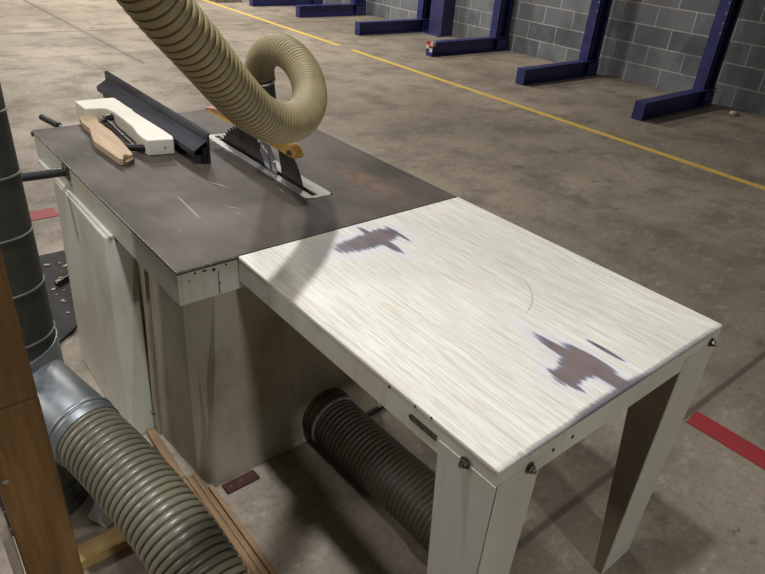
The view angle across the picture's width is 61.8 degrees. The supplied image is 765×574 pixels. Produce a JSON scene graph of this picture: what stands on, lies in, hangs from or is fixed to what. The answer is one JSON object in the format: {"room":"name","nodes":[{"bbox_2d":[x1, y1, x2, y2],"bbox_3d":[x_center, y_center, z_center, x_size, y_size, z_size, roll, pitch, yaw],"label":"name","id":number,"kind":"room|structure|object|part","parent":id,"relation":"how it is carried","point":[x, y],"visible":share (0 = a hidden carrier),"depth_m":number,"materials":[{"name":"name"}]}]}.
{"room":"woodworking shop","nodes":[
{"label":"woodworking shop","id":0,"kind":"room"},
{"bbox_2d":[0,0,764,573],"bbox_3d":[-6.086,-2.512,6.988,16.550,0.200,32.000,-19,38,-35],"label":"floor","id":1,"kind":"structure","parent":0,"point":[689,235],"depth_m":4.65,"materials":[{"name":"concrete"}]},
{"bbox_2d":[0,249,83,573],"bbox_3d":[-0.486,0.457,0.948,0.079,1.620,0.072,-19,38,-35],"label":"wooden post","id":2,"kind":"object","parent":1,"relation":"on","point":[31,492],"visible":1,"depth_m":0.79,"materials":[{"name":"brown wood"}]},
{"bbox_3d":[-0.428,-0.052,0.638,0.068,0.423,0.039,-19,38,-35],"label":"post","id":3,"kind":"part","parent":2,"relation":"part of","materials":[{"name":"brown wood"}]},
{"bbox_3d":[-0.486,0.644,1.049,0.065,1.195,0.037,-19,38,-35],"label":"post","id":4,"kind":"part","parent":2,"relation":"part of","materials":[{"name":"brown wood"}]},
{"bbox_2d":[29,207,58,220],"bbox_3d":[-2.532,-0.273,3.492,1.400,0.003,0.145,-19,38,-35],"label":"floor marking","id":5,"kind":"object","parent":1,"relation":"on","point":[48,212],"depth_m":3.85,"materials":[{"name":"red paint"}]},
{"bbox_2d":[39,250,76,342],"bbox_3d":[-1.772,0.097,2.960,0.960,0.015,0.869,-19,38,-35],"label":"rubber mat","id":6,"kind":"object","parent":1,"relation":"on","point":[65,323],"visible":0.26,"depth_m":3.08,"materials":[{"name":"black rubber"}]},
{"bbox_2d":[55,274,68,285],"bbox_3d":[-1.576,-0.052,3.200,0.020,0.019,0.172,11,31,11],"label":"rod","id":7,"kind":"object","parent":6,"relation":"on","point":[66,277],"visible":0.56,"depth_m":3.15,"materials":[{"name":"metal"}]},
{"bbox_2d":[0,83,119,535],"bbox_3d":[-0.937,-0.752,1.178,0.541,3.400,0.344,27,37,33],"label":"duct","id":8,"kind":"object","parent":1,"relation":"on","point":[60,390],"visible":0.59,"depth_m":1.68,"materials":[{"name":"metal"}]},
{"bbox_2d":[50,400,250,573],"bbox_3d":[-0.351,0.773,1.478,1.304,0.519,0.245,25,36,31],"label":"flexible hose","id":9,"kind":"object","parent":8,"relation":"attached to","point":[167,526],"visible":0.98,"depth_m":1.55,"materials":[{"name":"grey plastic"}]},
{"bbox_2d":[24,528,130,573],"bbox_3d":[-0.841,0.779,1.907,0.575,0.042,0.062,-18,38,-34],"label":"timber crosspiece","id":10,"kind":"object","parent":1,"relation":"on","point":[93,551],"visible":0.2,"depth_m":1.89,"materials":[{"name":"brown wood"}]},
{"bbox_2d":[87,501,112,527],"bbox_3d":[-0.892,0.688,2.042,0.115,0.053,0.163,-19,38,-35],"label":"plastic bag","id":11,"kind":"object","parent":1,"relation":"on","point":[96,514],"visible":0.33,"depth_m":2.00,"materials":[{"name":"grey plastic"}]},
{"bbox_2d":[147,428,184,478],"bbox_3d":[-0.765,0.592,2.250,0.030,0.029,0.283,-18,37,-34],"label":"timber offcut","id":12,"kind":"object","parent":1,"relation":"on","point":[152,434],"visible":0.63,"depth_m":2.25,"materials":[{"name":"brown wood"}]},
{"bbox_2d":[209,0,241,1],"bbox_3d":[-3.330,-5.776,12.660,0.580,0.089,1.200,-19,38,-35],"label":"pallet","id":13,"kind":"object","parent":1,"relation":"on","point":[209,0],"visible":1,"depth_m":12.29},
{"bbox_2d":[183,473,277,573],"bbox_3d":[-0.422,0.803,1.939,0.078,0.031,0.720,-19,38,-35],"label":"timber offcut","id":14,"kind":"object","parent":1,"relation":"on","point":[254,559],"visible":0.79,"depth_m":1.99,"materials":[{"name":"brown wood"}]},
{"bbox_2d":[21,106,456,493],"bbox_3d":[-0.752,-0.183,2.531,1.332,1.082,1.591,-19,38,-35],"label":"saw","id":15,"kind":"object","parent":1,"relation":"on","point":[169,331],"visible":0.76,"depth_m":2.15,"materials":[{"name":"metal"}]},
{"bbox_2d":[79,115,134,165],"bbox_3d":[-1.081,-0.574,2.470,0.091,0.026,0.586,-16,36,-32],"label":"stick","id":16,"kind":"object","parent":15,"relation":"on","point":[104,139],"visible":0.96,"depth_m":2.40,"materials":[{"name":"brown wood"}]},
{"bbox_2d":[75,98,174,155],"bbox_3d":[-1.044,-0.649,2.570,0.168,0.059,0.647,-19,38,-35],"label":"block","id":17,"kind":"object","parent":15,"relation":"on","point":[150,139],"visible":0.96,"depth_m":2.53,"materials":[{"name":"white paint"}]},
{"bbox_3d":[-1.134,-0.694,2.626,0.028,0.028,0.057,23,35,27],"label":"clamp knob","id":18,"kind":"part","parent":17,"relation":"part of","materials":[{"name":"black plastic"}]},
{"bbox_3d":[-1.039,-0.612,2.515,0.012,0.018,0.356,-17,37,-33],"label":"clamp rod","id":19,"kind":"part","parent":17,"relation":"part of","materials":[{"name":"black plastic"}]},
{"bbox_3d":[-0.925,-0.523,2.396,0.085,0.031,0.026,7,30,4],"label":"clamp knob","id":20,"kind":"part","parent":17,"relation":"part of","materials":[{"name":"black plastic"}]},
{"bbox_3d":[-0.897,-0.351,2.151,0.176,0.005,1.352,-19,38,-35],"label":"edge trim","id":21,"kind":"part","parent":15,"relation":"part of","materials":[{"name":"metal"}]},
{"bbox_2d":[96,70,210,163],"bbox_3d":[-0.984,-0.727,2.656,0.064,0.116,1.055,-19,38,-35],"label":"fence","id":22,"kind":"object","parent":15,"relation":"on","point":[191,139],"visible":0.96,"depth_m":2.54,"materials":[{"name":"black metal"}]},
{"bbox_2d":[116,0,326,143],"bbox_3d":[-0.286,-0.951,1.167,0.340,1.749,1.498,6,30,2],"label":"flexible hose","id":23,"kind":"object","parent":15,"relation":"on","point":[245,95],"visible":1,"depth_m":1.19,"materials":[{"name":"beige plastic"}]},
{"bbox_3d":[-0.541,-0.390,2.556,0.003,0.500,0.500,-19,38,-35],"label":"saw blade","id":24,"kind":"part","parent":15,"relation":"part of","materials":[{"name":"metal"}]},
{"bbox_3d":[-0.453,-0.469,2.416,0.103,0.007,0.765,-19,38,-35],"label":"insert plate","id":25,"kind":"part","parent":15,"relation":"part of","materials":[{"name":"metal"}]},
{"bbox_2d":[302,388,351,436],"bbox_3d":[-0.190,0.477,2.347,0.204,0.204,0.074,-19,38,-35],"label":"outlet","id":26,"kind":"object","parent":15,"relation":"attached to","point":[312,403],"depth_m":2.29,"materials":[{"name":"black plastic"}]},
{"bbox_2d":[249,0,322,5],"bbox_3d":[-1.747,-7.097,11.667,1.620,3.600,0.180,-19,38,-35],"label":"rack","id":27,"kind":"object","parent":1,"relation":"on","point":[251,2],"visible":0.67,"depth_m":12.46,"materials":[{"name":"blue metal"}]},
{"bbox_2d":[296,0,366,17],"bbox_3d":[-0.810,-6.556,10.883,1.510,3.600,0.180,-19,38,-35],"label":"rack","id":28,"kind":"object","parent":1,"relation":"on","point":[356,7],"visible":1,"depth_m":11.71,"materials":[{"name":"blue metal"}]},
{"bbox_3d":[-1.498,-4.880,11.295,0.012,0.194,0.127,-19,38,-35],"label":"plate","id":29,"kind":"part","parent":28,"relation":"part of","materials":[{"name":"blue paint"}]},
{"bbox_2d":[311,396,435,553],"bbox_3d":[0.044,0.635,2.114,0.216,0.209,0.726,-19,38,-35],"label":"flexible hose","id":30,"kind":"object","parent":1,"relation":"on","point":[400,482],"visible":0.72,"depth_m":2.09,"materials":[{"name":"grey plastic"}]},
{"bbox_2d":[367,406,384,416],"bbox_3d":[0.017,0.476,2.577,0.326,0.014,0.014,-24,41,-39],"label":"rod","id":31,"kind":"object","parent":1,"relation":"on","point":[372,413],"visible":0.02,"depth_m":2.53,"materials":[{"name":"black metal"}]},
{"bbox_2d":[355,0,431,35],"bbox_3d":[0.334,-5.794,9.752,1.620,3.600,0.180,-19,38,-35],"label":"rack","id":32,"kind":"object","parent":1,"relation":"on","point":[421,23],"visible":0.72,"depth_m":10.64,"materials":[{"name":"blue metal"}]},
{"bbox_3d":[-0.397,-4.102,10.132,0.012,0.194,0.127,-19,38,-35],"label":"plate","id":33,"kind":"part","parent":32,"relation":"part of","materials":[{"name":"blue paint"}]},
{"bbox_3d":[0.228,-4.327,10.595,1.606,0.201,0.115,-19,38,-35],"label":"arm","id":34,"kind":"part","parent":32,"relation":"part of","materials":[{"name":"blue paint"}]},
{"bbox_2d":[426,0,512,56],"bbox_3d":[1.397,-5.065,8.665,1.625,3.600,0.182,-19,38,-35],"label":"rack","id":35,"kind":"object","parent":1,"relation":"on","point":[497,40],"visible":1,"depth_m":9.62,"materials":[{"name":"blue metal"}]},
{"bbox_3d":[0.668,-3.374,9.048,0.012,0.194,0.127,-19,38,-35],"label":"plate","id":36,"kind":"part","parent":35,"relation":"part of","materials":[{"name":"blue paint"}]},
{"bbox_3d":[1.292,-3.599,9.510,1.606,0.201,0.115,-19,38,-35],"label":"arm","id":37,"kind":"part","parent":35,"relation":"part of","materials":[{"name":"blue paint"}]},
{"bbox_2d":[238,197,721,573],"bbox_3d":[0.204,0.386,1.911,0.884,0.871,0.980,-19,38,-35],"label":"table","id":38,"kind":"object","parent":1,"relation":"on","point":[500,346],"visible":1,"depth_m":1.56,"materials":[{"name":"white laminate"}]},
{"bbox_3d":[0.180,0.673,1.460,0.136,0.830,0.150,-19,38,-35],"label":"leg","id":39,"kind":"part","parent":38,"relation":"part of","materials":[{"name":"white paint"}]},
{"bbox_3d":[0.740,0.487,1.857,0.173,0.830,0.116,-19,38,-35],"label":"leg","id":40,"kind":"part","parent":38,"relation":"part of","materials":[{"name":"white paint"}]},
{"bbox_2d":[203,0,764,189],"bbox_3d":[0.265,-2.868,8.320,0.080,0.003,22.010,-18,37,-34],"label":"floor marking","id":41,"kind":"object","parent":1,"relation":"on","point":[392,63],"depth_m":6.70,"materials":[{"name":"yellow paint"}]},
{"bbox_2d":[515,0,612,84],"bbox_3d":[2.424,-4.288,7.492,1.590,3.600,0.180,-19,38,-35],"label":"rack","id":42,"kind":"object","parent":1,"relation":"on","point":[587,64],"visible":1,"depth_m":8.41,"materials":[{"name":"blue metal"}]},
{"bbox_3d":[1.705,-2.600,7.882,0.012,0.194,0.127,-19,38,-35],"label":"plate","id":43,"kind":"part","parent":42,"relation":"part of","materials":[{"name":"blue paint"}]},
{"bbox_3d":[2.318,-2.821,8.336,1.576,0.201,0.115,-19,38,-35],"label":"arm","id":44,"kind":"part","parent":42,"relation":"part of","materials":[{"name":"blue paint"}]},
{"bbox_2d":[631,0,743,120],"bbox_3d":[3.450,-3.570,6.419,1.590,3.600,0.180,-19,38,-35],"label":"rack","id":45,"kind":"object","parent":1,"relation":"on","point":[702,93],"visible":1,"depth_m":7.29,"materials":[{"name":"blue metal"}]},
{"bbox_3d":[2.732,-1.882,6.808,0.012,0.194,0.127,-19,38,-35],"label":"plate","id":46,"kind":"part","parent":45,"relation":"part of","materials":[{"name":"blue paint"}]},
{"bbox_3d":[3.345,-2.102,7.262,1.576,0.201,0.115,-19,38,-35],"label":"arm","id":47,"kind":"part","parent":45,"relation":"part of","materials":[{"name":"blue paint"}]},
{"bbox_2d":[686,411,764,469],"bbox_3d":[2.469,1.347,1.463,0.105,0.003,3.745,-19,38,-35],"label":"floor marking","id":48,"kind":"object","parent":1,"relation":"on","point":[748,450],"depth_m":2.56,"materials":[{"name":"red paint"}]},
{"bbox_2d":[729,111,738,115],"bbox_3d":[4.054,-2.008,7.364,0.106,0.046,0.102,-19,38,-35],"label":"lump","id":49,"kind":"object","parent":1,"relation":"on","point":[735,113],"visible":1,"depth_m":7.34,"materials":[{"name":"beige"}]},
{"bbox_2d":[424,0,454,36],"bbox_3d":[1.109,-6.247,9.646,0.340,4.600,0.360,-19,38,-35],"label":"steel column","id":50,"kind":"structure","parent":0,"point":[441,12],"depth_m":10.61,"materials":[{"name":"blue metal"}]},
{"bbox_3d":[0.941,-4.286,10.797,0.340,0.040,0.360,-19,38,-35],"label":"column plate","id":51,"kind":"part","parent":50,"relation":"part of","materials":[{"name":"blue paint"}]},
{"bbox_2d":[323,0,764,115],"bbox_3d":[0.599,-7.158,10.430,0.250,5.700,32.000,-19,38,-35],"label":"wall","id":52,"kind":"structure","parent":0,"point":[660,44],"depth_m":8.34,"materials":[{"name":"grey concrete"}]}
]}

